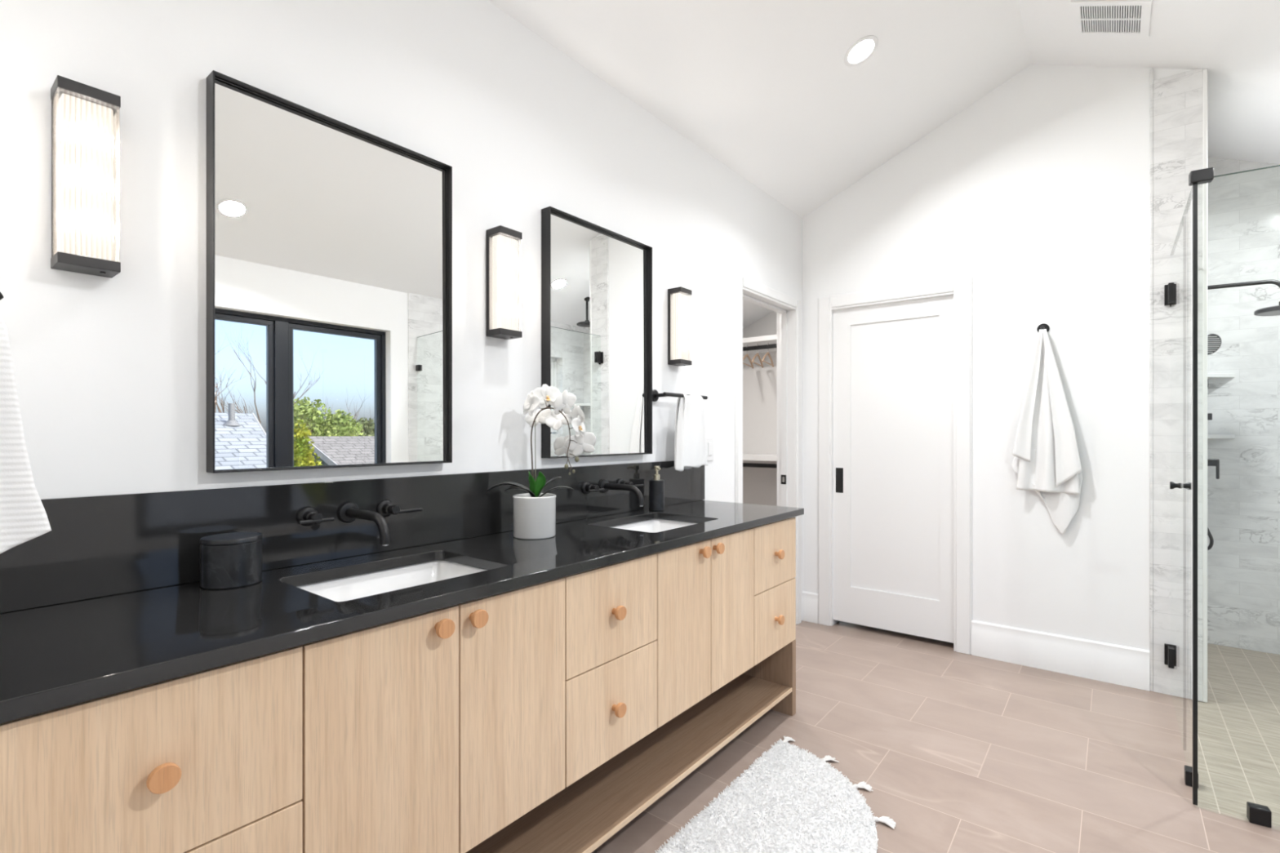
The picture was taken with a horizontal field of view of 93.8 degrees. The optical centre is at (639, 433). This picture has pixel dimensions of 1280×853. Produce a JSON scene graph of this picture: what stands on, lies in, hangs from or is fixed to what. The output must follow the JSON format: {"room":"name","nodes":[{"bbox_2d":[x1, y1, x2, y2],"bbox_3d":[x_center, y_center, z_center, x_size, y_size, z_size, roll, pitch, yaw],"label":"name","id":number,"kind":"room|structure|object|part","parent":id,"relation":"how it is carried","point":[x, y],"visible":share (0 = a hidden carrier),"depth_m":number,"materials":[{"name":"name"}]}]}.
{"room":"bathroom","nodes":[
{"label":"bathroom","id":0,"kind":"room"},
{"bbox_2d":[0,0,802,591],"bbox_3d":[-0.880,-0.113,1.583,0.120,2.685,6.390,0,0,38],"label":"wall","id":1,"kind":"structure","parent":0,"point":[110,374],"depth_m":1.59,"materials":[{"name":"white paint"}]},
{"bbox_2d":[50,75,120,278],"bbox_3d":[-1.083,-0.492,1.170,0.074,0.350,0.090,0,0,38],"label":"wall sconce","id":2,"kind":"object","parent":1,"relation":"attached to","point":[86,118],"visible":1,"depth_m":1.15,"materials":[{"name":"white glass"}]},
{"bbox_3d":[-1.134,-0.492,1.155,0.014,0.306,0.002,0,0,38],"label":"rail","id":3,"kind":"part","parent":2,"relation":"part of","materials":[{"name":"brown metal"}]},
{"bbox_2d":[206,70,452,473],"bbox_3d":[-0.775,-0.359,1.581,0.046,0.894,0.612,0,0,38],"label":"wall mirror","id":4,"kind":"object","parent":1,"relation":"attached to","point":[329,240],"visible":1,"depth_m":1.53,"materials":[{"name":"black mirror"}]},
{"bbox_2d":[0,460,704,613],"bbox_3d":[-0.470,0.228,1.995,0.011,0.204,2.544,0,0,38],"label":"backsplash","id":5,"kind":"structure","parent":1,"relation":"attached to","point":[97,546],"depth_m":1.46,"materials":[{"name":"black stone"}]},
{"bbox_2d":[296,499,422,546],"bbox_3d":[-0.688,0.228,1.547,0.204,0.094,0.328,0,0,38],"label":"faucet","id":6,"kind":"object","parent":5,"relation":"attached to","point":[347,512],"visible":1,"depth_m":1.52,"materials":[{"name":"black metal"}]},
{"bbox_3d":[-0.819,0.209,1.495,0.063,0.049,0.049,0,0,38],"label":"handle","id":7,"kind":"part","parent":6,"relation":"part of","materials":[{"name":"black metal"}]},
{"bbox_3d":[-0.798,0.215,1.477,0.009,0.009,0.082,0,0,38],"label":"lever","id":8,"kind":"part","parent":6,"relation":"part of","materials":[{"name":"black metal"}]},
{"bbox_3d":[-0.697,0.234,1.529,0.196,0.076,0.025,0,0,38],"label":"spout","id":9,"kind":"part","parent":6,"relation":"part of","materials":[{"name":"black metal"}]},
{"bbox_3d":[-0.691,0.209,1.656,0.063,0.049,0.049,0,0,38],"label":"handle","id":10,"kind":"part","parent":6,"relation":"part of","materials":[{"name":"black metal"}]},
{"bbox_3d":[-0.646,0.215,1.669,0.009,0.009,0.084,0,0,38],"label":"lever","id":11,"kind":"part","parent":6,"relation":"part of","materials":[{"name":"black metal"}]},
{"bbox_2d":[581,478,644,506],"bbox_3d":[-0.055,0.228,2.346,0.204,0.094,0.328,0,0,38],"label":"faucet","id":12,"kind":"object","parent":5,"relation":"attached to","point":[604,486],"visible":1,"depth_m":2.31,"materials":[{"name":"black metal"}]},
{"bbox_3d":[-0.186,0.209,2.294,0.063,0.049,0.049,0,0,38],"label":"handle","id":13,"kind":"part","parent":12,"relation":"part of","materials":[{"name":"black metal"}]},
{"bbox_3d":[-0.165,0.215,2.276,0.009,0.009,0.082,0,0,38],"label":"lever","id":14,"kind":"part","parent":12,"relation":"part of","materials":[{"name":"black metal"}]},
{"bbox_3d":[-0.064,0.234,2.328,0.196,0.076,0.025,0,0,38],"label":"spout","id":15,"kind":"part","parent":12,"relation":"part of","materials":[{"name":"black metal"}]},
{"bbox_3d":[-0.058,0.209,2.455,0.063,0.049,0.049,0,0,38],"label":"handle","id":16,"kind":"part","parent":12,"relation":"part of","materials":[{"name":"black metal"}]},
{"bbox_3d":[-0.013,0.215,2.468,0.009,0.009,0.084,0,0,38],"label":"lever","id":17,"kind":"part","parent":12,"relation":"part of","materials":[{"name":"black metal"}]},
{"bbox_2d":[486,225,522,339],"bbox_3d":[-0.448,-0.492,1.973,0.074,0.350,0.090,0,0,38],"label":"wall sconce","id":18,"kind":"object","parent":1,"relation":"attached to","point":[501,241],"visible":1,"depth_m":1.95,"materials":[{"name":"white glass"}]},
{"bbox_3d":[-0.498,-0.492,1.958,0.014,0.306,0.002,0,0,38],"label":"rail","id":19,"kind":"part","parent":18,"relation":"part of","materials":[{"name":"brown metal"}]},
{"bbox_3d":[-0.474,-0.493,1.994,0.008,0.340,0.082,0,0,38],"label":"plate","id":20,"kind":"part","parent":18,"relation":"part of","materials":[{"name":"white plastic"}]},
{"bbox_3d":[-0.443,-0.492,1.970,0.062,0.306,0.090,0,0,38],"label":"ribbed glass","id":21,"kind":"part","parent":18,"relation":"part of","materials":[{"name":"white glass"}]},
{"bbox_2d":[541,206,652,458],"bbox_3d":[-0.151,-0.359,2.370,0.046,0.894,0.600,0,0,38],"label":"wall mirror","id":22,"kind":"object","parent":1,"relation":"attached to","point":[597,281],"visible":1,"depth_m":2.35,"materials":[{"name":"black metal"}]},
{"bbox_2d":[667,286,691,366],"bbox_3d":[0.184,-0.492,2.772,0.074,0.350,0.090,0,0,38],"label":"wall sconce","id":23,"kind":"object","parent":1,"relation":"attached to","point":[677,297],"visible":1,"depth_m":2.75,"materials":[{"name":"white glass"}]},
{"bbox_3d":[0.134,-0.492,2.757,0.014,0.306,0.002,0,0,38],"label":"rail","id":24,"kind":"part","parent":23,"relation":"part of","materials":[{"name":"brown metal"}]},
{"bbox_3d":[0.159,-0.493,2.793,0.008,0.340,0.082,0,0,38],"label":"plate","id":25,"kind":"part","parent":23,"relation":"part of","materials":[{"name":"black metal"}]},
{"bbox_3d":[0.189,-0.492,2.769,0.062,0.306,0.090,0,0,38],"label":"ribbed glass","id":26,"kind":"part","parent":23,"relation":"part of","materials":[{"name":"white glass"}]},
{"bbox_2d":[652,389,707,401],"bbox_3d":[0.183,-0.170,2.757,0.091,0.054,0.341,0,0,38],"label":"towel bar","id":27,"kind":"object","parent":1,"relation":"attached to","point":[655,395],"visible":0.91,"depth_m":2.66,"materials":[{"name":"black metal"}]},
{"bbox_3d":[0.097,-0.171,2.650,0.074,0.019,0.017,0,0,38],"label":"post","id":28,"kind":"part","parent":27,"relation":"part of","materials":[{"name":"black metal"}]},
{"bbox_3d":[0.212,-0.172,2.734,0.018,0.018,0.341,0,0,38],"label":"rod","id":29,"kind":"part","parent":27,"relation":"part of","materials":[{"name":"black metal"}]},
{"bbox_2d":[674,393,707,471],"bbox_3d":[0.234,-0.008,2.762,0.066,0.352,0.243,0,0,38],"label":"hand towel","id":30,"kind":"object","parent":27,"relation":"hanging from","point":[690,437],"visible":1,"depth_m":2.72,"materials":[{"name":"white fabric"}]},
{"bbox_2d":[706,437,713,461],"bbox_3d":[0.352,0.078,3.037,0.009,0.118,0.080,0,0,38],"label":"light switch","id":31,"kind":"object","parent":1,"relation":"attached to","point":[709,441],"visible":0.77,"depth_m":3.04,"materials":[{"name":"white plastic"}]},
{"bbox_2d":[734,273,801,624],"bbox_3d":[0.785,0.180,3.576,0.018,2.100,0.851,0,0,38],"label":"trim","id":32,"kind":"structure","parent":1,"relation":"attached to","point":[741,282],"depth_m":3.54,"materials":[{"name":"white paint"}]},
{"bbox_2d":[742,289,795,577],"bbox_3d":[0.730,0.205,3.620,0.127,2.050,0.750,0,0,38],"label":"trim","id":33,"kind":"structure","parent":1,"relation":"attached to","point":[785,315],"depth_m":3.88,"materials":[{"name":"white paint"}]},
{"bbox_2d":[781,475,786,484],"bbox_3d":[0.934,0.298,3.891,0.036,0.060,0.004,0,0,38],"label":"strike plate","id":34,"kind":"object","parent":33,"relation":"attached to","point":[783,477],"visible":1,"depth_m":3.89,"materials":[{"name":"black metal"}]},
{"bbox_2d":[742,311,777,506],"bbox_3d":[1.097,-0.080,5.521,1.670,2.620,0.120,0,0,38],"label":"wall","id":35,"kind":"structure","parent":0,"point":[759,384],"depth_m":5.45,"materials":[{"name":"white paint"}]},
{"bbox_2d":[742,334,777,354],"bbox_3d":[1.004,-0.771,5.284,1.514,0.102,0.368,0,0,38],"label":"closet shelf","id":36,"kind":"object","parent":35,"relation":"attached to","point":[762,347],"visible":0.14,"depth_m":5.14,"materials":[{"name":"white paint"}]},
{"bbox_2d":[742,344,753,368],"bbox_3d":[0.930,-0.679,5.188,0.017,0.190,0.418,0,0,24],"label":"clothes hanger","id":37,"kind":"object","parent":36,"relation":"hanging from","point":[747,354],"visible":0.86,"depth_m":5.21,"materials":[{"name":"brown wood"}]},
{"bbox_2d":[751,343,763,368],"bbox_3d":[1.008,-0.679,5.126,0.017,0.190,0.418,0,0,23],"label":"clothes hanger","id":38,"kind":"object","parent":36,"relation":"hanging from","point":[757,354],"visible":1,"depth_m":5.13,"materials":[{"name":"brown wood"}]},
{"bbox_3d":[0.929,-0.737,5.189,1.514,0.034,0.015,0,0,38],"label":"rod","id":39,"kind":"part","parent":36,"relation":"part of","materials":[{"name":"black metal"}]},
{"bbox_2d":[761,342,773,367],"bbox_3d":[1.084,-0.679,5.066,0.017,0.190,0.418,0,0,24],"label":"clothes hanger","id":40,"kind":"object","parent":36,"relation":"hanging from","point":[767,353],"visible":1,"depth_m":5.07,"materials":[{"name":"brown wood"}]},
{"bbox_2d":[742,453,777,467],"bbox_3d":[1.004,0.237,5.284,1.514,0.102,0.368,0,0,38],"label":"closet shelf","id":41,"kind":"object","parent":35,"relation":"attached to","point":[758,460],"visible":0.1,"depth_m":5.11,"materials":[{"name":"white paint"}]},
{"bbox_3d":[0.929,0.271,5.189,1.514,0.034,0.015,0,0,38],"label":"rod","id":42,"kind":"part","parent":41,"relation":"part of","materials":[{"name":"black metal"}]},
{"bbox_2d":[488,0,1279,328],"bbox_3d":[0.151,-1.367,1.602,5.250,1.457,7.700,0,0,38],"label":"ceiling","id":43,"kind":"structure","parent":0,"point":[766,88],"depth_m":2.73,"materials":[{"name":"white paint"}]},
{"bbox_2d":[844,35,878,66],"bbox_3d":[0.996,-1.723,2.698,0.145,0.062,0.156,0,0,38],"label":"recessed light","id":44,"kind":"object","parent":43,"relation":"in","point":[864,48],"visible":1,"depth_m":2.69,"materials":[{"name":"white plastic"}]},
{"bbox_2d":[1070,0,1152,36],"bbox_3d":[2.058,-1.814,2.619,0.270,0.119,0.278,0,0,38],"label":"ceiling vent","id":45,"kind":"object","parent":43,"relation":"in","point":[1126,18],"visible":1,"depth_m":2.61,"materials":[{"name":"white metal"}]},
{"bbox_2d":[591,620,1279,852],"bbox_3d":[0.655,1.290,1.063,3.190,0.120,7.280,0,0,38],"label":"floor","id":46,"kind":"structure","parent":0,"point":[964,753],"depth_m":2.31,"materials":[{"name":"tile"}]},
{"bbox_2d":[0,516,795,852],"bbox_3d":[-0.268,0.797,1.819,0.549,0.866,2.460,0,0,38],"label":"vanity cabinet","id":47,"kind":"object","parent":46,"relation":"on","point":[547,717],"visible":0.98,"depth_m":1.25,"materials":[{"name":"beige wood"}]},
{"bbox_3d":[-0.719,0.498,0.875,0.020,0.263,0.416,0,0,38],"label":"drawer","id":48,"kind":"part","parent":47,"relation":"part of","materials":[{"name":"brown wood"}]},
{"bbox_3d":[-0.692,0.495,0.866,0.032,0.039,0.039,0,0,38],"label":"knob","id":49,"kind":"part","parent":47,"relation":"part of","materials":[{"name":"brown wood"}]},
{"bbox_3d":[-0.719,0.769,0.875,0.020,0.270,0.416,0,0,38],"label":"drawer","id":50,"kind":"part","parent":47,"relation":"part of","materials":[{"name":"brown wood"}]},
{"bbox_3d":[-0.491,0.635,1.163,0.020,0.537,0.310,0,0,38],"label":"door","id":51,"kind":"part","parent":47,"relation":"part of","materials":[{"name":"brown wood"}]},
{"bbox_2d":[0,500,804,724],"bbox_3d":[-0.269,0.344,1.826,0.538,0.028,2.530,0,0,38],"label":"countertop","id":52,"kind":"structure","parent":47,"relation":"on","point":[52,657],"depth_m":1.14,"materials":[{"name":"black stone"}]},
{"bbox_2d":[200,532,262,589],"bbox_3d":[-0.900,0.278,1.319,0.114,0.104,0.114,0,0,38],"label":"lidded jar","id":53,"kind":"object","parent":52,"relation":"on","point":[232,560],"visible":1,"depth_m":1.28,"materials":[{"name":"black stone"}]},
{"bbox_3d":[-0.900,0.231,1.319,0.114,0.010,0.114,0,0,38],"label":"lid","id":54,"kind":"part","parent":53,"relation":"part of","materials":[{"name":"black stone"}]},
{"bbox_2d":[297,560,487,601],"bbox_3d":[-0.578,0.433,1.435,0.369,0.150,0.487,0,0,38],"label":"sink","id":55,"kind":"object","parent":52,"relation":"in","point":[347,588],"visible":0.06,"depth_m":1.58,"materials":[{"name":"white ceramic"}]},
{"bbox_2d":[486,383,595,539],"bbox_3d":[-0.314,0.084,1.923,0.347,0.492,0.138,0,0,15],"label":"potted orchid","id":56,"kind":"object","parent":52,"relation":"on","point":[534,511],"visible":1,"depth_m":1.90,"materials":[{"name":"white plant"}]},
{"bbox_3d":[-0.352,-0.096,1.925,0.018,0.084,0.105,0,0,-35],"label":"flower","id":57,"kind":"part","parent":56,"relation":"part of","materials":[{"name":"white plant"}]},
{"bbox_3d":[-0.340,0.264,1.929,0.138,0.132,0.138,0,0,38],"label":"pot","id":58,"kind":"part","parent":56,"relation":"part of","materials":[{"name":"white ceramic"}]},
{"bbox_3d":[-0.334,-0.051,1.967,0.090,0.062,0.044,0,0,4],"label":"flower","id":59,"kind":"part","parent":56,"relation":"part of","materials":[{"name":"white plant"}]},
{"bbox_3d":[-0.302,-0.121,1.945,0.105,0.082,0.022,0,0,-32],"label":"flower","id":60,"kind":"part","parent":56,"relation":"part of","materials":[{"name":"white plant"}]},
{"bbox_3d":[-0.284,0.065,1.907,0.146,0.299,0.010,0,0,18],"label":"stem","id":61,"kind":"part","parent":56,"relation":"part of","materials":[{"name":"brown"}]},
{"bbox_3d":[-0.264,-0.046,1.935,0.091,0.072,0.047,0,0,-25],"label":"flower","id":62,"kind":"part","parent":56,"relation":"part of","materials":[{"name":"white plant"}]},
{"bbox_3d":[-0.238,0.041,1.942,0.094,0.075,0.018,0,0,-32],"label":"flower","id":63,"kind":"part","parent":56,"relation":"part of","materials":[{"name":"white plant"}]},
{"bbox_3d":[-0.243,-0.100,1.910,0.023,0.080,0.106,0,0,33],"label":"flower","id":64,"kind":"part","parent":56,"relation":"part of","materials":[{"name":"white plant"}]},
{"bbox_3d":[-0.198,-0.061,1.911,0.021,0.066,0.083,0,0,-30],"label":"flower","id":65,"kind":"part","parent":56,"relation":"part of","materials":[{"name":"white plant"}]},
{"bbox_3d":[-0.191,-0.024,1.878,0.014,0.067,0.089,0,0,21],"label":"flower","id":66,"kind":"part","parent":56,"relation":"part of","materials":[{"name":"white plant"}]},
{"bbox_3d":[-0.189,0.032,1.902,0.099,0.083,0.011,0,0,-7],"label":"flower","id":67,"kind":"part","parent":56,"relation":"part of","materials":[{"name":"white plant"}]},
{"bbox_2d":[611,519,697,532],"bbox_3d":[0.057,0.433,2.255,0.372,0.150,0.487,0,0,38],"label":"sink","id":68,"kind":"object","parent":52,"relation":"in","point":[652,525],"visible":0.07,"depth_m":2.47,"materials":[{"name":"white ceramic"}]},
{"bbox_2d":[648,466,664,511],"bbox_3d":[0.074,0.234,2.580,0.071,0.190,0.066,0,0,38],"label":"soap dispenser","id":69,"kind":"object","parent":52,"relation":"on","point":[656,486],"visible":1,"depth_m":2.55,"materials":[{"name":"black stone"}]},
{"bbox_3d":[-0.405,0.398,1.229,0.032,0.039,0.039,0,0,38],"label":"knob","id":70,"kind":"part","parent":47,"relation":"part of","materials":[{"name":"brown wood"}]},
{"bbox_3d":[-0.353,0.398,1.294,0.032,0.039,0.039,0,0,38],"label":"knob","id":71,"kind":"part","parent":47,"relation":"part of","materials":[{"name":"brown wood"}]},
{"bbox_3d":[-0.295,0.635,1.409,0.020,0.537,0.312,0,0,38],"label":"door","id":72,"kind":"part","parent":47,"relation":"part of","materials":[{"name":"brown wood"}]},
{"bbox_3d":[-0.075,0.498,1.687,0.020,0.263,0.388,0,0,38],"label":"drawer","id":73,"kind":"part","parent":47,"relation":"part of","materials":[{"name":"brown wood"}]},
{"bbox_3d":[-0.075,0.769,1.687,0.020,0.270,0.388,0,0,38],"label":"drawer","id":74,"kind":"part","parent":47,"relation":"part of","materials":[{"name":"brown wood"}]},
{"bbox_3d":[-0.061,0.765,1.663,0.032,0.039,0.039,0,0,38],"label":"knob","id":75,"kind":"part","parent":47,"relation":"part of","materials":[{"name":"brown wood"}]},
{"bbox_3d":[-0.061,0.496,1.663,0.032,0.039,0.039,0,0,38],"label":"knob","id":76,"kind":"part","parent":47,"relation":"part of","materials":[{"name":"brown wood"}]},
{"bbox_2d":[465,673,791,852],"bbox_3d":[-0.282,1.114,1.829,0.513,0.016,2.389,0,0,38],"label":"shelf","id":77,"kind":"object","parent":47,"relation":"attached to","point":[585,814],"depth_m":1.93,"materials":[{"name":"brown wood"}]},
{"bbox_3d":[0.143,0.635,1.963,0.020,0.537,0.308,0,0,38],"label":"door","id":78,"kind":"part","parent":47,"relation":"part of","materials":[{"name":"brown wood"}]},
{"bbox_3d":[0.218,0.398,2.016,0.032,0.039,0.039,0,0,38],"label":"knob","id":79,"kind":"part","parent":47,"relation":"part of","materials":[{"name":"brown wood"}]},
{"bbox_3d":[0.272,0.398,2.083,0.032,0.039,0.039,0,0,38],"label":"knob","id":80,"kind":"part","parent":47,"relation":"part of","materials":[{"name":"brown wood"}]},
{"bbox_3d":[0.338,0.635,2.210,0.020,0.537,0.314,0,0,38],"label":"door","id":81,"kind":"part","parent":47,"relation":"part of","materials":[{"name":"brown wood"}]},
{"bbox_3d":[0.472,0.797,2.779,0.517,0.866,0.035,0,0,38],"label":"panel","id":82,"kind":"part","parent":47,"relation":"part of","materials":[{"name":"brown wood"}]},
{"bbox_3d":[0.557,0.498,2.487,0.020,0.263,0.384,0,0,38],"label":"drawer","id":83,"kind":"part","parent":47,"relation":"part of","materials":[{"name":"brown wood"}]},
{"bbox_3d":[0.557,0.769,2.487,0.020,0.270,0.384,0,0,38],"label":"drawer","id":84,"kind":"part","parent":47,"relation":"part of","materials":[{"name":"brown wood"}]},
{"bbox_3d":[0.573,0.765,2.464,0.032,0.039,0.039,0,0,38],"label":"knob","id":85,"kind":"part","parent":47,"relation":"part of","materials":[{"name":"brown wood"}]},
{"bbox_3d":[0.573,0.496,2.464,0.032,0.039,0.039,0,0,38],"label":"knob","id":86,"kind":"part","parent":47,"relation":"part of","materials":[{"name":"brown wood"}]},
{"bbox_2d":[654,735,896,852],"bbox_3d":[0.453,1.220,1.806,0.590,0.018,1.150,0,0,38],"label":"bath rug","id":87,"kind":"object","parent":46,"relation":"on","point":[790,799],"visible":1,"depth_m":1.91,"materials":[{"name":"white fabric"}]},
{"bbox_2d":[1182,186,1198,794],"bbox_3d":[1.961,0.196,2.133,0.034,2.068,0.396,0,0,38],"label":"glass panel","id":88,"kind":"object","parent":46,"relation":"on","point":[1188,214],"visible":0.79,"depth_m":2.14,"materials":[{"name":"grey"}]},
{"bbox_3d":[1.961,0.193,2.133,0.010,2.058,0.396,0,0,38],"label":"glass","id":89,"kind":"part","parent":88,"relation":"part of","materials":[{"name":"clear glass"}]},
{"bbox_2d":[1188,164,1279,827],"bbox_3d":[2.342,0.183,1.643,1.246,2.094,0.034,0,0,33],"label":"shower frame","id":90,"kind":"object","parent":46,"relation":"on","point":[1257,814],"visible":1,"depth_m":1.97,"materials":[{"name":"black metal"}]},
{"bbox_2d":[802,63,1202,701],"bbox_3d":[1.870,-0.373,3.403,1.934,3.206,0.142,0,0,38],"label":"wall","id":91,"kind":"structure","parent":0,"point":[1037,191],"depth_m":3.10,"materials":[{"name":"white paint"}]},
{"bbox_2d":[801,591,817,623],"bbox_3d":[1.113,1.135,3.917,0.110,0.190,0.016,0,0,38],"label":"baseboard","id":92,"kind":"structure","parent":91,"relation":"attached to","point":[809,600],"depth_m":3.91,"materials":[{"name":"white paint"}]},
{"bbox_2d":[833,294,953,643],"bbox_3d":[1.535,0.187,3.633,0.820,2.014,0.038,0,0,38],"label":"door","id":93,"kind":"structure","parent":91,"relation":"in","point":[893,362],"depth_m":3.62,"materials":[{"name":"white paint"}]},
{"bbox_3d":[1.273,0.297,3.819,0.048,0.158,0.004,0,0,38],"label":"pull plate","id":94,"kind":"part","parent":93,"relation":"part of","materials":[{"name":"black metal"}]},
{"bbox_2d":[817,275,972,654],"bbox_3d":[1.502,0.173,3.608,0.883,2.114,0.018,0,0,38],"label":"trim","id":95,"kind":"structure","parent":91,"relation":"attached to","point":[961,287],"depth_m":3.41,"materials":[{"name":"white paint"}]},
{"bbox_2d":[1036,323,1049,332],"bbox_3d":[2.095,-0.549,3.112,0.054,0.054,0.059,0,0,38],"label":"wall hook","id":96,"kind":"object","parent":91,"relation":"attached to","point":[1043,326],"visible":0.77,"depth_m":3.12,"materials":[{"name":"black metal"}]},
{"bbox_2d":[1011,328,1082,534],"bbox_3d":[2.098,-0.013,3.094,0.308,1.058,0.070,0,0,38],"label":"bath towel","id":97,"kind":"object","parent":96,"relation":"hanging from","point":[1046,461],"visible":1,"depth_m":3.08,"materials":[{"name":"white fabric"}]},
{"bbox_2d":[971,620,1150,691],"bbox_3d":[2.145,1.135,3.100,0.756,0.190,0.016,0,0,38],"label":"baseboard","id":98,"kind":"structure","parent":91,"relation":"attached to","point":[1122,665],"depth_m":3.07,"materials":[{"name":"white paint"}]},
{"bbox_2d":[1149,68,1153,691],"bbox_3d":[2.447,-0.257,2.862,0.013,2.974,0.014,0,0,38],"label":"trim","id":99,"kind":"structure","parent":91,"relation":"attached to","point":[1151,71],"depth_m":2.86,"materials":[{"name":"stone"}]},
{"bbox_2d":[1164,217,1182,746],"bbox_3d":[2.294,0.188,2.554,0.072,2.052,0.664,0,0,38],"label":"shower door","id":100,"kind":"structure","parent":91,"relation":"attached to","point":[1173,291],"depth_m":2.49,"materials":[{"name":"clear glass"}]},
{"bbox_3d":[2.163,0.208,2.388,0.072,0.031,0.031,0,0,38],"label":"knob","id":101,"kind":"part","parent":100,"relation":"part of","materials":[{"name":"black metal"}]},
{"bbox_3d":[2.293,0.189,2.552,0.010,2.050,0.648,0,0,38],"label":"glass","id":102,"kind":"part","parent":100,"relation":"part of","materials":[{"name":"clear glass"}]},
{"bbox_2d":[1202,68,1207,702],"bbox_3d":[2.596,-0.221,2.750,0.016,2.902,0.028,0,0,38],"label":"trim","id":103,"kind":"structure","parent":91,"relation":"attached to","point":[1204,71],"depth_m":2.74,"materials":[{"name":"white"}]},
{"bbox_2d":[1207,156,1279,654],"bbox_3d":[3.761,-0.187,3.259,1.245,3.033,0.120,0,0,38],"label":"wall","id":104,"kind":"structure","parent":0,"point":[1243,209],"depth_m":3.42,"materials":[{"name":"stone"}]},
{"bbox_2d":[1207,373,1235,378],"bbox_3d":[3.291,-0.336,3.454,0.224,0.026,0.159,0,0,38],"label":"corner shelf","id":105,"kind":"object","parent":104,"relation":"attached to","point":[1210,375],"visible":0.4,"depth_m":3.44,"materials":[{"name":"white stone"}]},
{"bbox_2d":[1207,434,1235,439],"bbox_3d":[3.291,0.016,3.454,0.224,0.026,0.159,0,0,38],"label":"corner shelf","id":106,"kind":"object","parent":104,"relation":"attached to","point":[1209,436],"visible":0.4,"depth_m":3.44,"materials":[{"name":"white stone"}]},
{"bbox_3d":[-0.115,-0.373,0.027,3.012,3.206,0.100,0,0,38],"label":"wall","id":107,"kind":"structure","parent":0,"visible":0},
{"bbox_3d":[-0.909,-0.190,0.785,0.054,0.054,0.102,0,0,38],"label":"wall hook","id":108,"kind":"object","parent":107,"relation":"attached to","visible":0},
{"bbox_2d":[0,312,51,553],"bbox_3d":[-0.892,0.018,0.806,0.050,0.403,0.136,0,0,38],"label":"hand towel","id":109,"kind":"object","parent":108,"relation":"hanging from","point":[24,518],"visible":1,"depth_m":0.82,"materials":[{"name":"white fabric"}]},
{"bbox_3d":[2.940,-0.227,3.203,0.012,2.915,1.108,0,0,38],"label":"wall","id":110,"kind":"structure","parent":0,"visible":0},
{"bbox_2d":[1207,458,1219,479],"bbox_3d":[2.959,0.183,3.132,0.104,0.103,0.055,0,0,38],"label":"shower valve","id":111,"kind":"object","parent":110,"relation":"attached to","point":[1211,462],"visible":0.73,"depth_m":3.10,"materials":[{"name":"grey metal"}]},
{"bbox_3d":[2.996,0.183,3.104,0.012,0.103,0.018,0,0,38],"label":"lever","id":112,"kind":"part","parent":111,"relation":"part of","materials":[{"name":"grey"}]},
{"bbox_2d":[1207,280,1279,550],"bbox_3d":[3.130,-0.080,3.070,0.450,1.407,0.210,0,0,38],"label":"shower column","id":113,"kind":"structure","parent":110,"relation":"attached to","point":[1214,340],"depth_m":3.12,"materials":[{"name":"grey metal"}]},
{"bbox_3d":[3.109,-0.719,3.087,0.316,0.128,0.021,0,0,38],"label":"arm","id":114,"kind":"part","parent":113,"relation":"part of","materials":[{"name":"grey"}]}
]}

